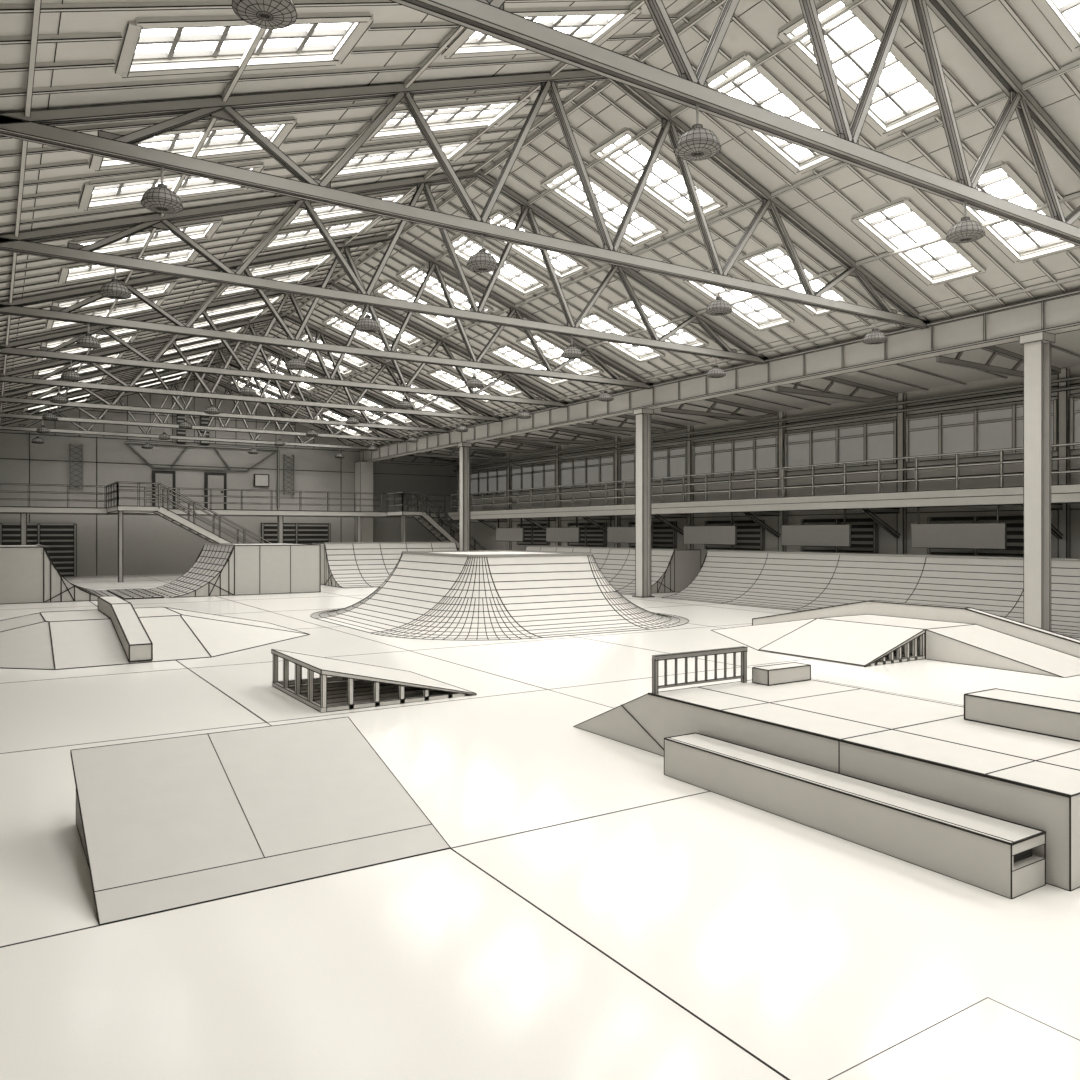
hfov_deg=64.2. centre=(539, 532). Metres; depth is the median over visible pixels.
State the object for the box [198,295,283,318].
window
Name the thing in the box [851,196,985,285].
window
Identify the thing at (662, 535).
shutter
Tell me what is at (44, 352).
roof truss
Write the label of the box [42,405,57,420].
pendant lamp
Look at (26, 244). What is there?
roof truss
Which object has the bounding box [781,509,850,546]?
panel
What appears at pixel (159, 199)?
pendant lamp
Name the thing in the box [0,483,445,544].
gallery
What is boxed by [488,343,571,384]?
window
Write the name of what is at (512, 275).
window
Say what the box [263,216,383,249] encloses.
window
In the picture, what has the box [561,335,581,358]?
pendant lamp
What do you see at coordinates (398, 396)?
window
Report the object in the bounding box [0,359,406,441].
roof truss
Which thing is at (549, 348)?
window
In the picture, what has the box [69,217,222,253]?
window
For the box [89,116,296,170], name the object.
window
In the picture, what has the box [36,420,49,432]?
pendant lamp
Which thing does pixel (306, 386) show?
window
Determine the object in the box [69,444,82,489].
ladder
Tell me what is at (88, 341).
pendant lamp
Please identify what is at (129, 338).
window
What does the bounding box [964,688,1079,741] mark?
ledge
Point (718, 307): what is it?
pendant lamp
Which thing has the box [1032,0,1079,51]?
window
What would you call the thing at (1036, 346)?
steel column
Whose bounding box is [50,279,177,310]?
window
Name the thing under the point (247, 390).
pendant lamp
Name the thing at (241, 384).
window
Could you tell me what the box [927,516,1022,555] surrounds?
shutter
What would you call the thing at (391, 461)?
truss
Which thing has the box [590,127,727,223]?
window
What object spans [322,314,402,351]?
window
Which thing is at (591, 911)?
floor
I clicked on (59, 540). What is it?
roller shutter
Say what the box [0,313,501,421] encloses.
roof truss
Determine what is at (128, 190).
window
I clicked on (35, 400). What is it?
roof truss
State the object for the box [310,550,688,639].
pyramid
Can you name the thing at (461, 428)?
pendant lamp
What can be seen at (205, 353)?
window
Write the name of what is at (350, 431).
window
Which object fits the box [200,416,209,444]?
air vent
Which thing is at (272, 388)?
window
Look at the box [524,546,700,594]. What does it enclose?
pipe
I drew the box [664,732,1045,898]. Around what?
ledge
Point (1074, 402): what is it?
window
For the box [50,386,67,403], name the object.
pendant lamp
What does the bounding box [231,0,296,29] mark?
pendant lamp
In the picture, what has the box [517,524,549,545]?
shutter
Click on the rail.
(655, 658)
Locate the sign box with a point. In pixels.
(260, 480)
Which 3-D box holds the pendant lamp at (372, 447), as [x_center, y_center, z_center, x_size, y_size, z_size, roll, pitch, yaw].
[-7.973,-4.161,40.957,0.484,0.518,0.484,0,0,-33]
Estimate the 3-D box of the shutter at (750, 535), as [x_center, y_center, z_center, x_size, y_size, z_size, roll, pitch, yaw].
[7.083,0.075,31.475,0.143,1.063,2.893,0,0,-33]
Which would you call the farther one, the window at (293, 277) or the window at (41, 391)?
the window at (41, 391)
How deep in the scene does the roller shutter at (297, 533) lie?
45.22 m
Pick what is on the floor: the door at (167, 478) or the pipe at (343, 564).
the pipe at (343, 564)
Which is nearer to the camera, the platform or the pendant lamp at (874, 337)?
the platform
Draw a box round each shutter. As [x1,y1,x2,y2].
[0,523,76,576]
[261,523,330,543]
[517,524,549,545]
[567,523,606,546]
[629,521,676,547]
[704,520,764,549]
[801,518,877,552]
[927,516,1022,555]
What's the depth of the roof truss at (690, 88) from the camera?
10.07 m
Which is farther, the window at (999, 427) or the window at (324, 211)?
the window at (999, 427)
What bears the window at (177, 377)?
attached to the ceiling
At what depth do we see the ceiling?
15.19 m
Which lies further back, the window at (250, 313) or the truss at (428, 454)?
the truss at (428, 454)
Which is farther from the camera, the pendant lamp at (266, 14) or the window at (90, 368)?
the window at (90, 368)
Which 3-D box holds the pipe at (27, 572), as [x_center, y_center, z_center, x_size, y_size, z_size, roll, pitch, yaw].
[-12.566,1.190,28.465,9.330,1.650,4.530,0,0,-33]
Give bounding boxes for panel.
[496,518,523,541]
[546,517,579,542]
[607,516,634,542]
[683,512,736,544]
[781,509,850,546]
[828,997,1079,1079]
[911,505,1006,548]
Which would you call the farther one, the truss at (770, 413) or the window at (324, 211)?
the truss at (770, 413)
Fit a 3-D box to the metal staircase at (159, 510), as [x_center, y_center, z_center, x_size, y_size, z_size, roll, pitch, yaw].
[-15.083,0.022,38.232,7.155,4.210,3.760,0,0,-33]
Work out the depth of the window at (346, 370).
33.73 m
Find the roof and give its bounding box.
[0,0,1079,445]
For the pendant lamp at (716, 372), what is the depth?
21.44 m
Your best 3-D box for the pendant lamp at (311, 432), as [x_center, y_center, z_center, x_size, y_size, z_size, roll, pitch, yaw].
[-9.201,-4.161,34.711,0.483,0.518,0.483,0,0,-33]
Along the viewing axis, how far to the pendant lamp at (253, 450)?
42.33 m
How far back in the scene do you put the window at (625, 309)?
22.50 m
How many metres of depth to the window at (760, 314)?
20.38 m
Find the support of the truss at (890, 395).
attached to the ceiling
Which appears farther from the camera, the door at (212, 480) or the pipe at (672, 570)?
the door at (212, 480)
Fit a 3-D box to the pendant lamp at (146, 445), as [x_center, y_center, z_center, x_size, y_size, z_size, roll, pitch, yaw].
[-18.202,-4.160,39.876,0.486,0.519,0.486,0,0,-33]
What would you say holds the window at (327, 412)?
attached to the ceiling
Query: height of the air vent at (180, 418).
1.530 m
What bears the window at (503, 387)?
attached to the ceiling
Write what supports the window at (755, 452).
in the wall at (1067, 520)
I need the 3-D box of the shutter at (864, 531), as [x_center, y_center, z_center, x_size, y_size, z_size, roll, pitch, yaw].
[9.562,0.075,27.600,0.141,1.061,2.891,0,0,-33]
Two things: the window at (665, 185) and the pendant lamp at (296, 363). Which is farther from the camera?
the pendant lamp at (296, 363)
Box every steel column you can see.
[458,442,471,550]
[632,408,654,597]
[1019,331,1054,630]
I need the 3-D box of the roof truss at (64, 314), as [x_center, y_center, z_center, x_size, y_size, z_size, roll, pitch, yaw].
[-3.788,-5.988,21.793,17.100,3.139,0.187,0,0,-33]
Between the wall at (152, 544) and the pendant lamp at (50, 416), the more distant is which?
the wall at (152, 544)
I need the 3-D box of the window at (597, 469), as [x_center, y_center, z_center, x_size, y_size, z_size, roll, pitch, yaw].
[2.135,-2.750,39.231,0.129,1.319,4.299,0,0,-33]
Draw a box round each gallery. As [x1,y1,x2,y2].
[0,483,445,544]
[440,442,1079,538]
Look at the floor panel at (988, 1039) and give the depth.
3.29 m
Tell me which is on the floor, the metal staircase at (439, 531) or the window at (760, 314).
the metal staircase at (439, 531)
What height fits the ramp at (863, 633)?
0.740 m
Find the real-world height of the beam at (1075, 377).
0.316 m
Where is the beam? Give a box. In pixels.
[359,289,1079,461]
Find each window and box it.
[23,392,95,410]
[27,375,107,395]
[28,397,91,412]
[33,352,124,375]
[37,333,137,360]
[37,381,103,398]
[40,321,146,347]
[45,297,164,329]
[47,364,115,379]
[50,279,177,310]
[58,244,203,283]
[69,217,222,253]
[78,161,264,210]
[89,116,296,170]
[115,12,373,77]
[135,372,189,384]
[136,374,187,386]
[142,356,209,375]
[148,351,213,368]
[162,339,227,355]
[169,326,243,347]
[193,307,268,327]
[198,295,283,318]
[217,268,318,296]
[228,378,279,398]
[238,377,297,399]
[249,252,334,276]
[252,361,317,391]
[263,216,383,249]
[263,354,323,385]
[284,190,414,226]
[284,347,355,375]
[300,332,371,368]
[312,413,364,435]
[321,409,377,433]
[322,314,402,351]
[334,137,480,177]
[339,303,424,346]
[341,401,400,425]
[355,396,416,423]
[365,96,530,141]
[373,279,464,329]
[379,390,443,411]
[395,379,461,411]
[396,263,493,312]
[427,367,494,402]
[441,5,641,58]
[442,233,548,295]
[448,359,523,396]
[470,468,506,495]
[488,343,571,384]
[489,209,588,279]
[510,462,555,492]
[516,332,603,375]
[540,162,667,246]
[559,455,613,488]
[573,311,664,361]
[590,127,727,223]
[608,297,708,346]
[619,446,686,484]
[683,267,794,330]
[692,434,777,478]
[706,51,836,174]
[738,243,857,315]
[777,0,951,135]
[785,419,896,471]
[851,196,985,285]
[906,399,1057,462]
[947,160,1079,262]
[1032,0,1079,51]
[1070,397,1079,449]
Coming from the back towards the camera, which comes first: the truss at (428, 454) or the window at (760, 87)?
the truss at (428, 454)
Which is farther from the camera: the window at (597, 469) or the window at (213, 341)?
the window at (597, 469)
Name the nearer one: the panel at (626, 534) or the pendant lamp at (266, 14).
the pendant lamp at (266, 14)
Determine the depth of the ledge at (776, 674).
8.41 m
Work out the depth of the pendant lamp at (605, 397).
25.32 m
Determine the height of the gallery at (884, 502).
2.233 m
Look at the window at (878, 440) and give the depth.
27.48 m
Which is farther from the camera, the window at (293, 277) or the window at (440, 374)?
the window at (440, 374)
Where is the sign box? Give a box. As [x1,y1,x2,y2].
[254,474,268,486]
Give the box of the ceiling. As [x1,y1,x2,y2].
[0,0,1079,461]
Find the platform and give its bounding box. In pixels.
[573,680,1079,891]
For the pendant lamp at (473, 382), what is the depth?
22.94 m
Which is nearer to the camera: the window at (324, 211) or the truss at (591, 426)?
the window at (324, 211)
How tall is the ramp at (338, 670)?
0.494 m
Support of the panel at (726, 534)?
hanging from the gallery at (884, 502)
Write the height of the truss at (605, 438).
0.756 m
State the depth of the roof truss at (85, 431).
40.72 m
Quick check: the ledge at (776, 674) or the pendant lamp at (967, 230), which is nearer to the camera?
the ledge at (776, 674)
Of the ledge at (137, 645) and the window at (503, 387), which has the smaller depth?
the ledge at (137, 645)
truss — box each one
[0,70,929,329]
[0,169,767,364]
[0,234,652,388]
[0,279,567,407]
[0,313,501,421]
[0,341,449,432]
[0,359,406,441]
[0,376,369,449]
[379,454,458,465]
[389,0,1079,245]
[414,446,505,459]
[457,438,554,452]
[510,428,613,444]
[576,415,686,433]
[661,398,778,420]
[775,376,897,402]
[936,346,1060,377]
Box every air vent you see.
[177,415,185,443]
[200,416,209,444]
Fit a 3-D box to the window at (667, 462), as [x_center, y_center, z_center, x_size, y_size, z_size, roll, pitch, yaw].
[4.613,-2.750,35.356,0.127,1.317,4.297,0,0,-33]
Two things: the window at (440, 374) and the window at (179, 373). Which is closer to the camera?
the window at (440, 374)
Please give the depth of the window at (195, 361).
34.97 m
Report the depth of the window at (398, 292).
25.70 m
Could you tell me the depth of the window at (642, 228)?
18.05 m
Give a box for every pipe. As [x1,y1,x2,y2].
[0,543,320,603]
[311,542,457,587]
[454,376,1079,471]
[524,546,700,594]
[661,550,1079,637]
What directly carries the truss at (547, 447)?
attached to the ceiling
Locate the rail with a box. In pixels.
[652,646,747,693]
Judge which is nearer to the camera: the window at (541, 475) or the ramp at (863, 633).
the ramp at (863, 633)
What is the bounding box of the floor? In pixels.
[0,574,1079,1079]
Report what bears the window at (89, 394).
attached to the ceiling
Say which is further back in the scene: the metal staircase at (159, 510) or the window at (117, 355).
the metal staircase at (159, 510)
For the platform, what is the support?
on the floor
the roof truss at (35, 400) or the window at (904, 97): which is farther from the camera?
the roof truss at (35, 400)
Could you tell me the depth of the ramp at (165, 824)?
5.51 m
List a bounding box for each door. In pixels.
[152,470,174,508]
[204,472,226,508]
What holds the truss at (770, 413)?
attached to the ceiling
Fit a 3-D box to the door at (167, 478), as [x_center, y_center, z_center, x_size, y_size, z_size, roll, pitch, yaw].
[-18.224,-2.050,41.675,1.040,1.940,0.175,0,0,-33]
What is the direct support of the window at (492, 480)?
in the wall at (1067, 520)
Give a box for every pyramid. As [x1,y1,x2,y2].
[0,607,309,669]
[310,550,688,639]
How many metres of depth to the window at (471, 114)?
14.21 m
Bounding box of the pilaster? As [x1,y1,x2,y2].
[354,461,373,541]
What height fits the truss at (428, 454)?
0.760 m
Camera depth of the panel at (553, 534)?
37.91 m
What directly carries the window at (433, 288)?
attached to the ceiling
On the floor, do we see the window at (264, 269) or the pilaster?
the pilaster
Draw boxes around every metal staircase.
[106,481,271,581]
[387,492,485,550]
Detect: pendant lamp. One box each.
[31,433,43,443]
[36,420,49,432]
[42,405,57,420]
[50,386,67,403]
[60,360,81,380]
[76,323,100,348]
[99,266,130,299]
[141,166,182,213]
[142,438,152,448]
[158,427,170,439]
[179,415,191,428]
[204,398,219,414]
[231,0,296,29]
[239,377,255,395]
[248,444,257,453]
[274,435,284,445]
[286,347,306,369]
[306,429,317,436]
[335,448,343,457]
[346,410,358,423]
[355,304,379,331]
[368,440,377,450]
[397,392,411,408]
[407,431,417,442]
[456,424,467,431]
[465,368,482,387]
[466,235,497,271]
[517,403,530,418]
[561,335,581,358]
[597,384,613,401]
[674,104,720,160]
[705,285,731,315]
[707,357,725,377]
[863,318,886,344]
[946,201,984,243]
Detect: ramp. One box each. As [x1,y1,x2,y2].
[70,717,450,924]
[271,649,476,712]
[711,600,1079,677]
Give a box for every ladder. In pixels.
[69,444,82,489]
[283,454,293,494]
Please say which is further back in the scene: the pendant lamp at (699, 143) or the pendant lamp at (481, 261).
the pendant lamp at (481, 261)
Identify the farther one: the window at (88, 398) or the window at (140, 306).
the window at (88, 398)
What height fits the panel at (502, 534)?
1.152 m
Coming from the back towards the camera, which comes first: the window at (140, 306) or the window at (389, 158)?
the window at (140, 306)
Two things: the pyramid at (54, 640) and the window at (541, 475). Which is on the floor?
the pyramid at (54, 640)
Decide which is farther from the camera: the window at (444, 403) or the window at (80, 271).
the window at (444, 403)
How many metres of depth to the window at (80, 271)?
17.34 m
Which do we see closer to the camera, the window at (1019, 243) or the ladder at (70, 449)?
the window at (1019, 243)
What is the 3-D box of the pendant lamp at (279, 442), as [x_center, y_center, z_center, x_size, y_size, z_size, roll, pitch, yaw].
[-11.680,-4.161,38.587,0.484,0.518,0.484,0,0,-33]
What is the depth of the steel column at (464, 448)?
36.95 m
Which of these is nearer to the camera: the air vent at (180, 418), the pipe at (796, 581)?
the pipe at (796, 581)
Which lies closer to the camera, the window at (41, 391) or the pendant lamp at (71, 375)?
the pendant lamp at (71, 375)
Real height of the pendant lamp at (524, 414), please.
0.516 m
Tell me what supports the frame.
attached to the wall at (152, 544)
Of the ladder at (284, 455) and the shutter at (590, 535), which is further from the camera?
the ladder at (284, 455)
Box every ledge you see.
[98,596,152,661]
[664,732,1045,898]
[752,662,810,685]
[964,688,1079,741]
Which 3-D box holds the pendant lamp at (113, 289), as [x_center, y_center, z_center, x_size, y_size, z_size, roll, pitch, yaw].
[-7.038,-4.163,14.254,0.478,0.515,0.478,0,0,-33]
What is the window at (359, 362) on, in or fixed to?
attached to the ceiling
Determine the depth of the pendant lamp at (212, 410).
28.12 m
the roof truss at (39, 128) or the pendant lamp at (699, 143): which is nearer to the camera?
the pendant lamp at (699, 143)
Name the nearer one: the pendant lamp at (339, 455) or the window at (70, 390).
the window at (70, 390)
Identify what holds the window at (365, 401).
attached to the ceiling
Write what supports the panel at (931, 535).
hanging from the gallery at (884, 502)
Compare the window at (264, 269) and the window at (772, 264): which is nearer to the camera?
the window at (772, 264)
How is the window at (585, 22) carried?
attached to the ceiling
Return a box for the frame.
[125,441,278,507]
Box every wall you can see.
[0,380,456,575]
[456,365,1079,565]
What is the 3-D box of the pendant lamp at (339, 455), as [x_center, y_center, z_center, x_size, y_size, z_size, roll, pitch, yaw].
[-10.451,-4.160,44.833,0.486,0.519,0.486,0,0,-33]
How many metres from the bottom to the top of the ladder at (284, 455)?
2.116 m
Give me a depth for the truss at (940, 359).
20.02 m
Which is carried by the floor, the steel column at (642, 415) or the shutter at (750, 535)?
the steel column at (642, 415)
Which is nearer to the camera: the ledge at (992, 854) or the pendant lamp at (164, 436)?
the ledge at (992, 854)
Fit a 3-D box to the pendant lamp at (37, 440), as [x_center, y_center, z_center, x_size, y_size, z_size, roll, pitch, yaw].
[-21.908,-4.160,37.505,0.486,0.519,0.486,0,0,-33]
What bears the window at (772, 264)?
attached to the ceiling
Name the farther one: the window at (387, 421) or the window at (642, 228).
the window at (387, 421)
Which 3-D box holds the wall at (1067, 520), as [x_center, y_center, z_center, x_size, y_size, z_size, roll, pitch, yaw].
[9.421,-1.150,27.985,0.371,6.300,53.000,0,0,-33]
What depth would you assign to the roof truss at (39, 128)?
12.50 m

